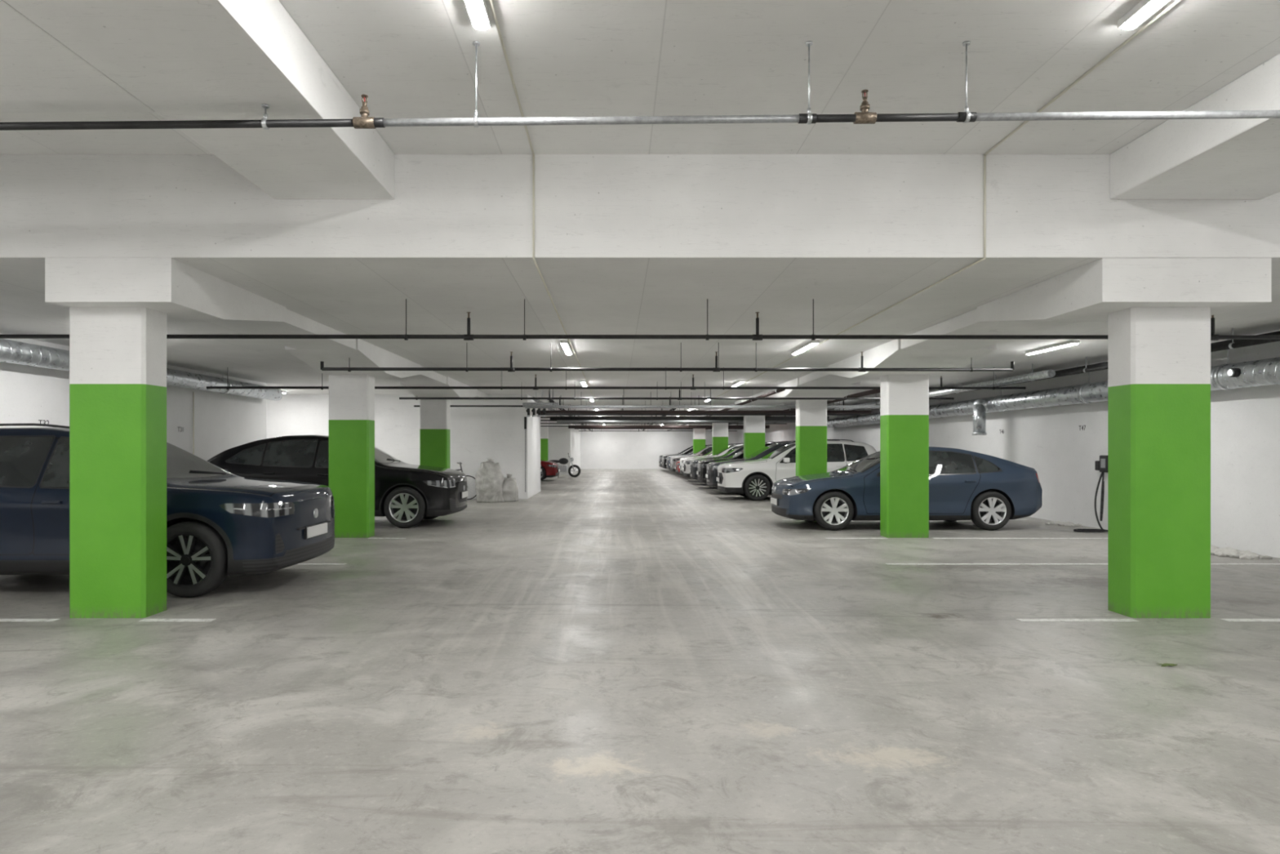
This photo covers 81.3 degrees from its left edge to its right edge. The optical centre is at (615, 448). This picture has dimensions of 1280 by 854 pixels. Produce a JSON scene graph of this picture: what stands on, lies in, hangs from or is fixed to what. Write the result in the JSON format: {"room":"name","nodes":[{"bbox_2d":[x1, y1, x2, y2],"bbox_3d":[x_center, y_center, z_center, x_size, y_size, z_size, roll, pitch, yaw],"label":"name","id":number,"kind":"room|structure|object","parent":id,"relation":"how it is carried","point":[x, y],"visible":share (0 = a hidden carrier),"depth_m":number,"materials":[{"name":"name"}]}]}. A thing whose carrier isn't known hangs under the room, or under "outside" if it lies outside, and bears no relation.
{"room":"parking garage","nodes":[
{"label":"parking garage","id":0,"kind":"room"},
{"bbox_2d":[0,0,155,112],"bbox_3d":[-5.540,-2.215,-1.250,5.520,0.370,11.500,0,0,0],"label":"ceiling beam","id":1,"kind":"structure","parent":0,"point":[38,73],"depth_m":4.08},
{"bbox_2d":[0,333,580,498],"bbox_3d":[-7.365,-0.485,22.900,9.670,3.830,60.200,0,0,0],"label":"wall","id":2,"kind":"structure","parent":0,"point":[477,434],"depth_m":21.30,"materials":[{"name":"white paint"}]},
{"bbox_2d":[192,391,194,454],"bbox_3d":[-8.280,0.155,11.900,0.024,2.550,5.424,0,0,0],"label":"conduit","id":3,"kind":"object","parent":2,"relation":"attached to","point":[193,392],"visible":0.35,"depth_m":14.59,"materials":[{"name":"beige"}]},
{"bbox_2d":[524,417,526,492],"bbox_3d":[-2.590,0.155,21.285,0.060,2.150,0.030,0,0,0],"label":"channel","id":4,"kind":"object","parent":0,"point":[525,418],"depth_m":21.28,"materials":[{"name":"metal"}]},
{"bbox_2d":[0,469,1279,853],"bbox_3d":[-2.050,1.530,23.000,21.900,0.200,60.400,0,0,0],"label":"floor","id":5,"kind":"structure","parent":0,"point":[595,661],"depth_m":4.19,"materials":[{"name":"concrete"}]},
{"bbox_2d":[69,306,166,617],"bbox_3d":[-4.315,0.115,6.470,0.650,2.630,0.340,0,0,0],"label":"column","id":6,"kind":"structure","parent":5,"relation":"on","point":[117,355],"depth_m":6.30,"materials":[{"name":"green paint"}]},
{"bbox_2d":[44,257,488,399],"bbox_3d":[-4.145,-1.380,13.690,1.030,0.360,15.220,0,0,0],"label":"ceiling beam","id":7,"kind":"structure","parent":6,"relation":"on","point":[175,288],"depth_m":6.78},
{"bbox_2d":[0,423,334,597],"bbox_3d":[-5.440,0.585,8.030,4.460,1.690,2.270,0,0,0],"label":"car","id":8,"kind":"object","parent":5,"relation":"on","point":[220,523],"visible":0.79,"depth_m":7.17,"materials":[{"name":"paint"}]},
{"bbox_2d":[206,435,467,528],"bbox_3d":[-5.340,0.581,14.350,4.880,1.698,2.335,0,0,0],"label":"car","id":9,"kind":"object","parent":5,"relation":"on","point":[406,494],"visible":0.48,"depth_m":13.48,"materials":[{"name":"paint"}]},
{"bbox_2d":[328,374,374,537],"bbox_3d":[-4.315,0.115,12.170,0.650,2.630,0.340,0,0,0],"label":"column","id":10,"kind":"structure","parent":5,"relation":"on","point":[351,397],"depth_m":12.00,"materials":[{"name":"green paint"}]},
{"bbox_2d":[419,399,449,468],"bbox_3d":[-4.315,0.115,17.770,0.650,2.630,0.340,0,0,0],"label":"column","id":11,"kind":"structure","parent":5,"relation":"on","point":[434,414],"depth_m":17.60,"materials":[{"name":"green paint"}]},
{"bbox_2d":[454,462,476,499],"bbox_3d":[-4.700,0.899,20.900,1.730,1.063,0.613,0,0,-6],"label":"bicycle","id":12,"kind":"object","parent":5,"relation":"on","point":[460,463],"visible":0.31,"depth_m":20.95,"materials":[{"name":"grey rubber"}]},
{"bbox_2d":[475,458,520,502],"bbox_3d":[-3.197,0.844,20.321,1.301,1.173,0.736,0,0,-34],"label":"plastic bags","id":13,"kind":"object","parent":5,"relation":"on","point":[491,485],"visible":1,"depth_m":20.01},
{"bbox_2d":[540,421,548,460],"bbox_3d":[-3.960,-0.065,39.670,0.680,2.990,0.340,0,0,0],"label":"column","id":14,"kind":"structure","parent":5,"relation":"on","point":[544,430],"depth_m":39.50,"materials":[{"name":"green paint"}]},
{"bbox_2d":[540,459,559,480],"bbox_3d":[-4.915,0.690,33.700,4.690,1.481,2.251,0,0,0],"label":"car","id":15,"kind":"object","parent":5,"relation":"on","point":[549,468],"visible":0.17,"depth_m":32.87,"materials":[{"name":"paint"}]},
{"bbox_2d":[549,453,580,477],"bbox_3d":[-2.750,0.815,37.590,1.940,1.249,0.740,0,0,0],"label":"motorcycle","id":16,"kind":"object","parent":5,"relation":"on","point":[562,460],"visible":0.69,"depth_m":37.51,"materials":[{"name":"black metal"}]},
{"bbox_2d":[0,499,1279,621],"bbox_3d":[0.050,1.427,20.760,16.500,0.003,29.170,0,0,0],"label":"parking lines","id":17,"kind":"object","parent":5,"relation":"on","point":[1,620],"visible":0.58,"depth_m":9.20,"materials":[{"name":"paint"}]},
{"bbox_2d":[658,445,693,466],"bbox_3d":[5.100,0.585,50.000,4.460,1.690,2.270,0,0,0],"label":"car","id":18,"kind":"object","parent":5,"relation":"on","point":[689,447],"visible":0.16,"depth_m":49.40,"materials":[{"name":"paint"}]},
{"bbox_2d":[675,460,680,473],"bbox_3d":[5.415,0.690,38.600,4.690,1.481,2.251,0,0,0],"label":"car","id":19,"kind":"object","parent":5,"relation":"on","point":[677,463],"visible":0.08,"depth_m":38.05,"materials":[{"name":"paint"}]},
{"bbox_2d":[661,444,708,471],"bbox_3d":[5.100,0.585,47.000,4.460,1.690,2.270,0,0,0],"label":"car","id":20,"kind":"object","parent":5,"relation":"on","point":[664,462],"visible":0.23,"depth_m":46.27,"materials":[{"name":"paint"}]},
{"bbox_2d":[666,444,712,469],"bbox_3d":[5.315,0.579,44.000,4.690,1.702,2.270,0,0,0],"label":"car","id":21,"kind":"object","parent":5,"relation":"on","point":[668,463],"visible":0.12,"depth_m":43.44,"materials":[{"name":"paint"}]},
{"bbox_2d":[669,444,712,471],"bbox_3d":[5.200,0.585,41.200,4.460,1.690,2.270,0,0,0],"label":"car","id":22,"kind":"object","parent":5,"relation":"on","point":[673,460],"visible":0.21,"depth_m":40.47,"materials":[{"name":"paint"}]},
{"bbox_2d":[693,428,705,453],"bbox_3d":[4.710,0.115,42.170,0.680,2.630,0.340,0,0,0],"label":"column","id":23,"kind":"structure","parent":5,"relation":"on","point":[699,434],"depth_m":42.00,"materials":[{"name":"green paint"}]},
{"bbox_2d":[679,443,743,474],"bbox_3d":[5.300,0.585,36.000,4.460,1.690,2.270,0,0,0],"label":"car","id":24,"kind":"object","parent":5,"relation":"on","point":[710,453],"visible":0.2,"depth_m":35.48,"materials":[{"name":"paint"}]},
{"bbox_2d":[682,443,742,476],"bbox_3d":[5.315,0.579,33.000,4.690,1.702,2.270,0,0,0],"label":"car","id":25,"kind":"object","parent":5,"relation":"on","point":[686,462],"visible":0.19,"depth_m":32.39,"materials":[{"name":"paint"}]},
{"bbox_2d":[712,422,728,454],"bbox_3d":[4.710,0.115,33.670,0.680,2.630,0.340,0,0,0],"label":"column","id":26,"kind":"structure","parent":5,"relation":"on","point":[720,430],"depth_m":33.50,"materials":[{"name":"green paint"}]},
{"bbox_2d":[688,442,767,479],"bbox_3d":[5.410,0.581,30.000,4.880,1.698,2.335,0,0,0],"label":"car","id":27,"kind":"object","parent":5,"relation":"on","point":[693,465],"visible":0.21,"depth_m":29.40,"materials":[{"name":"paint"}]},
{"bbox_2d":[696,441,777,483],"bbox_3d":[5.200,0.585,27.200,4.460,1.690,2.270,0,0,0],"label":"car","id":28,"kind":"object","parent":5,"relation":"on","point":[701,471],"visible":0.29,"depth_m":26.57,"materials":[{"name":"paint"}]},
{"bbox_2d":[705,440,795,494],"bbox_3d":[5.265,0.579,24.000,4.690,1.702,2.270,0,0,0],"label":"car","id":29,"kind":"object","parent":5,"relation":"on","point":[711,475],"visible":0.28,"depth_m":23.41,"materials":[{"name":"paint"}]},
{"bbox_2d":[743,415,764,457],"bbox_3d":[4.710,0.115,25.370,0.680,2.630,0.340,0,0,0],"label":"column","id":30,"kind":"structure","parent":5,"relation":"on","point":[753,425],"depth_m":25.20,"materials":[{"name":"green paint"}]},
{"bbox_2d":[716,439,876,500],"bbox_3d":[5.265,0.579,21.400,4.690,1.702,2.270,0,0,0],"label":"car","id":31,"kind":"object","parent":5,"relation":"on","point":[754,479],"visible":0.48,"depth_m":20.55,"materials":[{"name":"paint"}]},
{"bbox_2d":[795,400,826,475],"bbox_3d":[4.710,0.115,17.970,0.680,2.630,0.340,0,0,0],"label":"column","id":32,"kind":"structure","parent":5,"relation":"on","point":[811,415],"depth_m":17.80,"materials":[{"name":"green paint"}]},
{"bbox_2d":[880,374,928,537],"bbox_3d":[4.710,0.115,12.170,0.680,2.630,0.340,0,0,0],"label":"column","id":33,"kind":"structure","parent":5,"relation":"on","point":[904,398],"depth_m":12.00,"materials":[{"name":"green paint"}]},
{"bbox_2d":[770,446,1042,530],"bbox_3d":[5.285,0.690,13.930,4.690,1.481,2.251,0,0,0],"label":"car","id":34,"kind":"object","parent":5,"relation":"on","point":[989,491],"visible":0.83,"depth_m":13.06,"materials":[{"name":"paint"}]},
{"bbox_2d":[1044,520,1081,526],"bbox_3d":[8.417,1.409,14.082,0.507,0.072,0.696,0,0,-27],"label":"rubble","id":35,"kind":"object","parent":5,"relation":"on","point":[1058,522],"visible":0.98,"depth_m":13.95,"materials":[{"name":"grey"}]},
{"bbox_2d":[1073,455,1107,532],"bbox_3d":[8.370,0.769,12.951,0.929,1.318,0.425,0,0,-31],"label":"charger","id":36,"kind":"object","parent":5,"relation":"on","point":[1101,464],"visible":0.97,"depth_m":12.99,"materials":[{"name":"black plastic"}]},
{"bbox_2d":[1107,306,1210,617],"bbox_3d":[4.710,0.115,6.470,0.680,2.630,0.340,0,0,0],"label":"column","id":37,"kind":"structure","parent":5,"relation":"on","point":[1159,357],"depth_m":6.30,"materials":[{"name":"green paint"}]},
{"bbox_2d":[677,257,1271,425],"bbox_3d":[4.660,-1.380,29.540,1.380,0.360,46.920,0,0,0],"label":"ceiling beam","id":38,"kind":"structure","parent":37,"relation":"on","point":[1091,291],"depth_m":6.72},
{"bbox_2d":[1157,662,1177,666],"bbox_3d":[3.652,1.424,4.920,0.137,0.008,0.090,0,0,0],"label":"fallen leaf","id":39,"kind":"object","parent":5,"relation":"on","point":[1164,664],"visible":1,"depth_m":4.92,"materials":[{"name":"green"}]},
{"bbox_2d":[1210,544,1279,561],"bbox_3d":[8.287,1.409,10.194,0.770,0.072,1.736,0,0,0],"label":"rubble","id":40,"kind":"object","parent":5,"relation":"on","point":[1222,552],"visible":0.71,"depth_m":9.93,"materials":[{"name":"grey"}]},
{"bbox_2d":[0,0,1279,425],"bbox_3d":[-2.050,-2.105,23.100,21.900,1.090,60.200,0,0,0],"label":"ceiling","id":41,"kind":"structure","parent":0,"point":[411,59],"depth_m":5.62,"materials":[{"name":"concrete"}]},
{"bbox_2d":[0,338,283,400],"bbox_3d":[-8.020,-1.764,9.800,0.324,1.272,15.600,0,0,0],"label":"ventilation duct","id":42,"kind":"object","parent":41,"relation":"hanging from","point":[11,351],"visible":0.54,"depth_m":10.79,"materials":[{"name":"metal"}]},
{"bbox_2d":[3,0,394,199],"bbox_3d":[-2.290,-2.215,-0.466,0.980,0.370,13.068,0,0,0],"label":"ceiling beam","id":43,"kind":"structure","parent":41,"relation":"attached to","point":[184,60],"depth_m":4.18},
{"bbox_2d":[463,0,491,30],"bbox_3d":[-0.750,-2.369,3.560,0.104,0.059,1.230,0,0,0],"label":"lamp","id":44,"kind":"object","parent":41,"relation":"attached to","point":[477,11],"visible":1,"depth_m":4.03,"materials":[{"name":"white plastic"}]},
{"bbox_2d":[522,389,559,417],"bbox_3d":[-1.975,-1.204,19.562,0.950,0.708,0.185,0,0,0],"label":"valve manifold","id":45,"kind":"object","parent":41,"relation":"attached to","point":[533,410],"visible":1,"depth_m":19.56,"materials":[{"name":"black paint"}]},
{"bbox_2d":[488,0,599,409],"bbox_3d":[-0.670,-1.971,19.500,0.018,0.858,51.000,0,0,0],"label":"cable","id":46,"kind":"object","parent":41,"relation":"attached to","point":[491,2],"depth_m":6.05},
{"bbox_2d":[532,396,586,430],"bbox_3d":[-2.100,-1.398,35.500,0.104,0.320,33.000,0,0,0],"label":"pipe","id":47,"kind":"object","parent":41,"relation":"hanging from","point":[535,400],"visible":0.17,"depth_m":21.95,"materials":[{"name":"metal"}]},
{"bbox_2d":[560,340,572,355],"bbox_3d":[-0.750,-1.530,11.300,0.104,0.059,1.230,0,0,0],"label":"lamp","id":48,"kind":"object","parent":41,"relation":"attached to","point":[564,344],"visible":1,"depth_m":11.09,"materials":[{"name":"white plastic"}]},
{"bbox_2d":[549,400,591,430],"bbox_3d":[-1.750,-1.395,36.000,0.115,0.326,32.000,0,0,0],"label":"pipe","id":49,"kind":"object","parent":41,"relation":"hanging from","point":[550,401],"visible":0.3,"depth_m":23.91,"materials":[{"name":"metal"}]},
{"bbox_2d":[580,380,586,386],"bbox_3d":[-0.750,-1.530,17.500,0.104,0.059,1.230,0,0,0],"label":"lamp","id":50,"kind":"object","parent":41,"relation":"attached to","point":[583,382],"visible":0.94,"depth_m":17.17,"materials":[{"name":"white plastic"}]},
{"bbox_2d":[540,415,652,421],"bbox_3d":[0.000,-1.343,30.500,15.600,0.429,0.059,0,0,0],"label":"pipe","id":51,"kind":"object","parent":41,"relation":"hanging from","point":[578,415],"visible":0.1,"depth_m":30.48,"materials":[{"name":"metal"}]},
{"bbox_2d":[206,367,1026,389],"bbox_3d":[0.000,-1.343,14.200,15.600,0.429,0.059,0,0,0],"label":"pipe","id":52,"kind":"object","parent":41,"relation":"hanging from","point":[322,387],"visible":0.95,"depth_m":14.18,"materials":[{"name":"black metal"}]},
{"bbox_2d":[413,391,844,407],"bbox_3d":[1.150,-1.343,20.300,13.300,0.429,0.059,0,0,0],"label":"pipe","id":53,"kind":"object","parent":41,"relation":"hanging from","point":[460,406],"visible":0.16,"depth_m":20.29,"materials":[{"name":"black metal"}]},
{"bbox_2d":[540,423,737,426],"bbox_3d":[0.000,-1.343,38.000,15.600,0.429,0.059,0,0,0],"label":"pipe","id":54,"kind":"object","parent":41,"relation":"hanging from","point":[585,424],"visible":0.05,"depth_m":37.99,"materials":[{"name":"metal"}]},
{"bbox_2d":[0,40,1279,130],"bbox_3d":[0.200,-2.119,4.400,16.800,0.558,0.062,0,0,0],"label":"pipe","id":55,"kind":"object","parent":41,"relation":"hanging from","point":[864,117],"visible":1,"depth_m":4.38,"materials":[{"name":"black metal"}]},
{"bbox_2d":[0,298,1279,340],"bbox_3d":[0.150,-1.343,7.740,15.900,0.429,0.059,0,0,0],"label":"pipe","id":56,"kind":"object","parent":41,"relation":"hanging from","point":[466,337],"visible":0.87,"depth_m":7.72,"materials":[{"name":"black metal"}]},
{"bbox_2d":[578,424,737,431],"bbox_3d":[2.700,-1.343,48.000,10.200,0.429,0.059,0,0,0],"label":"pipe","id":57,"kind":"object","parent":41,"relation":"hanging from","point":[592,430],"visible":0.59,"depth_m":47.98,"materials":[{"name":"black metal"}]},
{"bbox_2d":[574,423,743,429],"bbox_3d":[2.700,-1.343,43.000,10.200,0.429,0.059,0,0,0],"label":"pipe","id":58,"kind":"object","parent":41,"relation":"hanging from","point":[599,424],"visible":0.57,"depth_m":42.98,"materials":[{"name":"black metal"}]},
{"bbox_2d":[642,408,676,430],"bbox_3d":[1.900,-1.410,38.000,0.115,0.296,28.000,0,0,0],"label":"pipe","id":59,"kind":"object","parent":41,"relation":"hanging from","point":[672,409],"visible":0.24,"depth_m":26.63,"materials":[{"name":"metal"}]},
{"bbox_2d":[540,415,786,424],"bbox_3d":[0.000,-1.343,34.000,15.600,0.429,0.059,0,0,0],"label":"pipe","id":60,"kind":"object","parent":41,"relation":"hanging from","point":[660,415],"visible":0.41,"depth_m":33.97,"materials":[{"name":"metal"}]},
{"bbox_2d":[320,342,1013,371],"bbox_3d":[0.750,-1.343,10.900,10.146,0.429,0.059,0,0,0],"label":"pipe","id":61,"kind":"object","parent":41,"relation":"hanging from","point":[511,368],"visible":0.98,"depth_m":10.88,"materials":[{"name":"black metal"}]},
{"bbox_2d":[568,423,769,428],"bbox_3d":[2.550,-1.274,36.000,9.700,0.568,0.160,0,0,0],"label":"pipe","id":62,"kind":"object","parent":41,"relation":"hanging from","point":[620,426],"visible":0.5,"depth_m":35.95,"materials":[{"name":"grey metal"}]},
{"bbox_2d":[556,408,795,422],"bbox_3d":[2.550,-1.289,29.000,9.700,0.538,0.100,0,0,0],"label":"pipe","id":63,"kind":"object","parent":41,"relation":"hanging from","point":[557,421],"visible":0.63,"depth_m":28.95,"materials":[{"name":"metal"}]},
{"bbox_2d":[399,381,954,399],"bbox_3d":[1.400,-1.343,17.200,12.800,0.429,0.059,0,0,0],"label":"pipe","id":64,"kind":"object","parent":41,"relation":"hanging from","point":[416,397],"visible":0.7,"depth_m":17.18,"materials":[{"name":"black metal"}]},
{"bbox_2d":[540,408,829,417],"bbox_3d":[0.000,-1.343,27.300,15.600,0.429,0.059,0,0,0],"label":"pipe","id":65,"kind":"object","parent":41,"relation":"hanging from","point":[642,408],"visible":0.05,"depth_m":27.29,"materials":[{"name":"metal"}]},
{"bbox_2d":[550,404,828,420],"bbox_3d":[2.550,-1.279,26.000,9.700,0.558,0.140,0,0,0],"label":"pipe","id":66,"kind":"object","parent":41,"relation":"hanging from","point":[552,418],"visible":0.68,"depth_m":25.94,"materials":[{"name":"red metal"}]},
{"bbox_2d":[553,400,839,410],"bbox_3d":[2.700,-1.343,24.000,10.200,0.429,0.059,0,0,0],"label":"pipe","id":67,"kind":"object","parent":41,"relation":"hanging from","point":[586,401],"visible":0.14,"depth_m":24.00,"materials":[{"name":"metal"}]},
{"bbox_2d":[540,399,860,415],"bbox_3d":[2.550,-1.289,22.600,9.700,0.538,0.100,0,0,0],"label":"pipe","id":68,"kind":"object","parent":41,"relation":"hanging from","point":[622,399],"visible":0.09,"depth_m":22.58,"materials":[{"name":"metal"}]},
{"bbox_2d":[524,389,879,408],"bbox_3d":[2.550,-1.294,18.900,9.700,0.528,0.080,0,0,0],"label":"pipe","id":69,"kind":"object","parent":41,"relation":"hanging from","point":[553,406],"visible":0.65,"depth_m":18.87,"materials":[{"name":"black metal"}]},
{"bbox_2d":[536,408,871,413],"bbox_3d":[2.550,-1.289,21.600,9.700,0.538,0.100,0,0,0],"label":"pipe","id":70,"kind":"object","parent":41,"relation":"hanging from","point":[843,411],"visible":0.86,"depth_m":21.56,"materials":[{"name":"grey"}]},
{"bbox_2d":[667,378,785,430],"bbox_3d":[3.600,-1.401,34.000,0.092,0.314,36.000,0,0,0],"label":"pipe","id":71,"kind":"object","parent":41,"relation":"hanging from","point":[776,391],"visible":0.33,"depth_m":18.48,"materials":[{"name":"grey metal"}]},
{"bbox_2d":[731,380,744,386],"bbox_3d":[2.860,-1.530,17.500,0.104,0.059,1.230,0,0,0],"label":"lamp","id":72,"kind":"object","parent":41,"relation":"attached to","point":[739,382],"visible":0.94,"depth_m":17.28,"materials":[{"name":"white plastic"}]},
{"bbox_2d":[705,389,879,430],"bbox_3d":[5.800,-1.392,33.500,0.126,0.331,37.000,0,0,0],"label":"pipe","id":73,"kind":"object","parent":41,"relation":"hanging from","point":[872,391],"visible":0.14,"depth_m":17.83,"materials":[{"name":"grey metal"}]},
{"bbox_2d":[791,340,818,355],"bbox_3d":[2.860,-1.530,11.300,0.104,0.059,1.230,0,0,0],"label":"lamp","id":74,"kind":"object","parent":41,"relation":"attached to","point":[812,343],"visible":0.98,"depth_m":11.11,"materials":[{"name":"white plastic"}]},
{"bbox_2d":[728,363,1055,430],"bbox_3d":[7.600,-1.399,31.500,0.161,0.318,37.000,0,0,0],"label":"pipe","id":75,"kind":"object","parent":41,"relation":"attached to","point":[1031,376],"visible":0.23,"depth_m":14.79,"materials":[{"name":"metal"}]},
{"bbox_2d":[679,0,1181,416],"bbox_3d":[3.000,-1.971,19.500,0.018,0.858,51.000,0,0,0],"label":"cable","id":76,"kind":"object","parent":41,"relation":"attached to","point":[1176,2],"depth_m":6.02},
{"bbox_2d":[767,328,1276,424],"bbox_3d":[7.950,-1.424,29.500,0.080,0.268,41.000,0,0,0],"label":"pipe","id":77,"kind":"object","parent":41,"relation":"attached to","point":[1252,342],"visible":0.22,"depth_m":9.89,"materials":[{"name":"metal"}]},
{"bbox_2d":[1025,340,1079,355],"bbox_3d":[6.600,-1.530,11.300,0.104,0.059,1.230,0,0,0],"label":"lamp","id":78,"kind":"object","parent":41,"relation":"attached to","point":[1067,344],"visible":1,"depth_m":11.19,"materials":[{"name":"white plastic"}]},
{"bbox_2d":[826,339,1279,435],"bbox_3d":[8.256,-1.355,16.500,0.612,2.090,27.000,0,0,0],"label":"ventilation duct","id":79,"kind":"object","parent":41,"relation":"hanging from","point":[1227,376],"visible":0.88,"depth_m":13.93,"materials":[{"name":"metal"}]},
{"bbox_2d":[863,339,1279,408],"bbox_3d":[8.420,-1.460,28.500,0.138,0.197,43.000,0,0,0],"label":"pipe","id":80,"kind":"object","parent":41,"relation":"attached to","point":[1278,340],"visible":0.06,"depth_m":13.56,"materials":[{"name":"black metal"}]},
{"bbox_2d":[961,330,1279,385],"bbox_3d":[8.180,-1.447,29.000,0.126,0.221,42.000,0,0,0],"label":"pipe","id":81,"kind":"object","parent":41,"relation":"attached to","point":[1275,333],"visible":0.02,"depth_m":10.14,"materials":[{"name":"metal"}]},
{"bbox_2d":[1117,0,1169,30],"bbox_3d":[2.860,-2.369,3.560,0.104,0.059,1.230,0,0,0],"label":"lamp","id":82,"kind":"object","parent":41,"relation":"attached to","point":[1140,12],"visible":1,"depth_m":4.03,"materials":[{"name":"white plastic"}]},
{"bbox_2d":[1110,53,1279,199],"bbox_3d":[4.635,-2.215,-0.466,1.230,0.370,13.068,0,0,0],"label":"ceiling beam","id":83,"kind":"structure","parent":41,"relation":"attached to","point":[1229,158],"depth_m":5.35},
{"bbox_2d":[0,154,1279,257],"bbox_3d":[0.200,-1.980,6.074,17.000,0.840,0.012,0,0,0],"label":"ceiling beam","id":84,"kind":"structure","parent":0,"point":[52,206],"depth_m":6.07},
{"bbox_2d":[580,429,737,469],"bbox_3d":[0.100,-0.485,53.100,17.200,3.830,0.200,0,0,0],"label":"wall","id":85,"kind":"structure","parent":0,"point":[599,450],"depth_m":52.99,"materials":[{"name":"white paint"}]},
{"bbox_2d":[737,329,1279,558],"bbox_3d":[8.800,-0.485,23.000,0.200,3.830,60.400,0,0,0],"label":"wall","id":86,"kind":"structure","parent":0,"point":[1245,422],"depth_m":13.55,"materials":[{"name":"white paint"}]}
]}

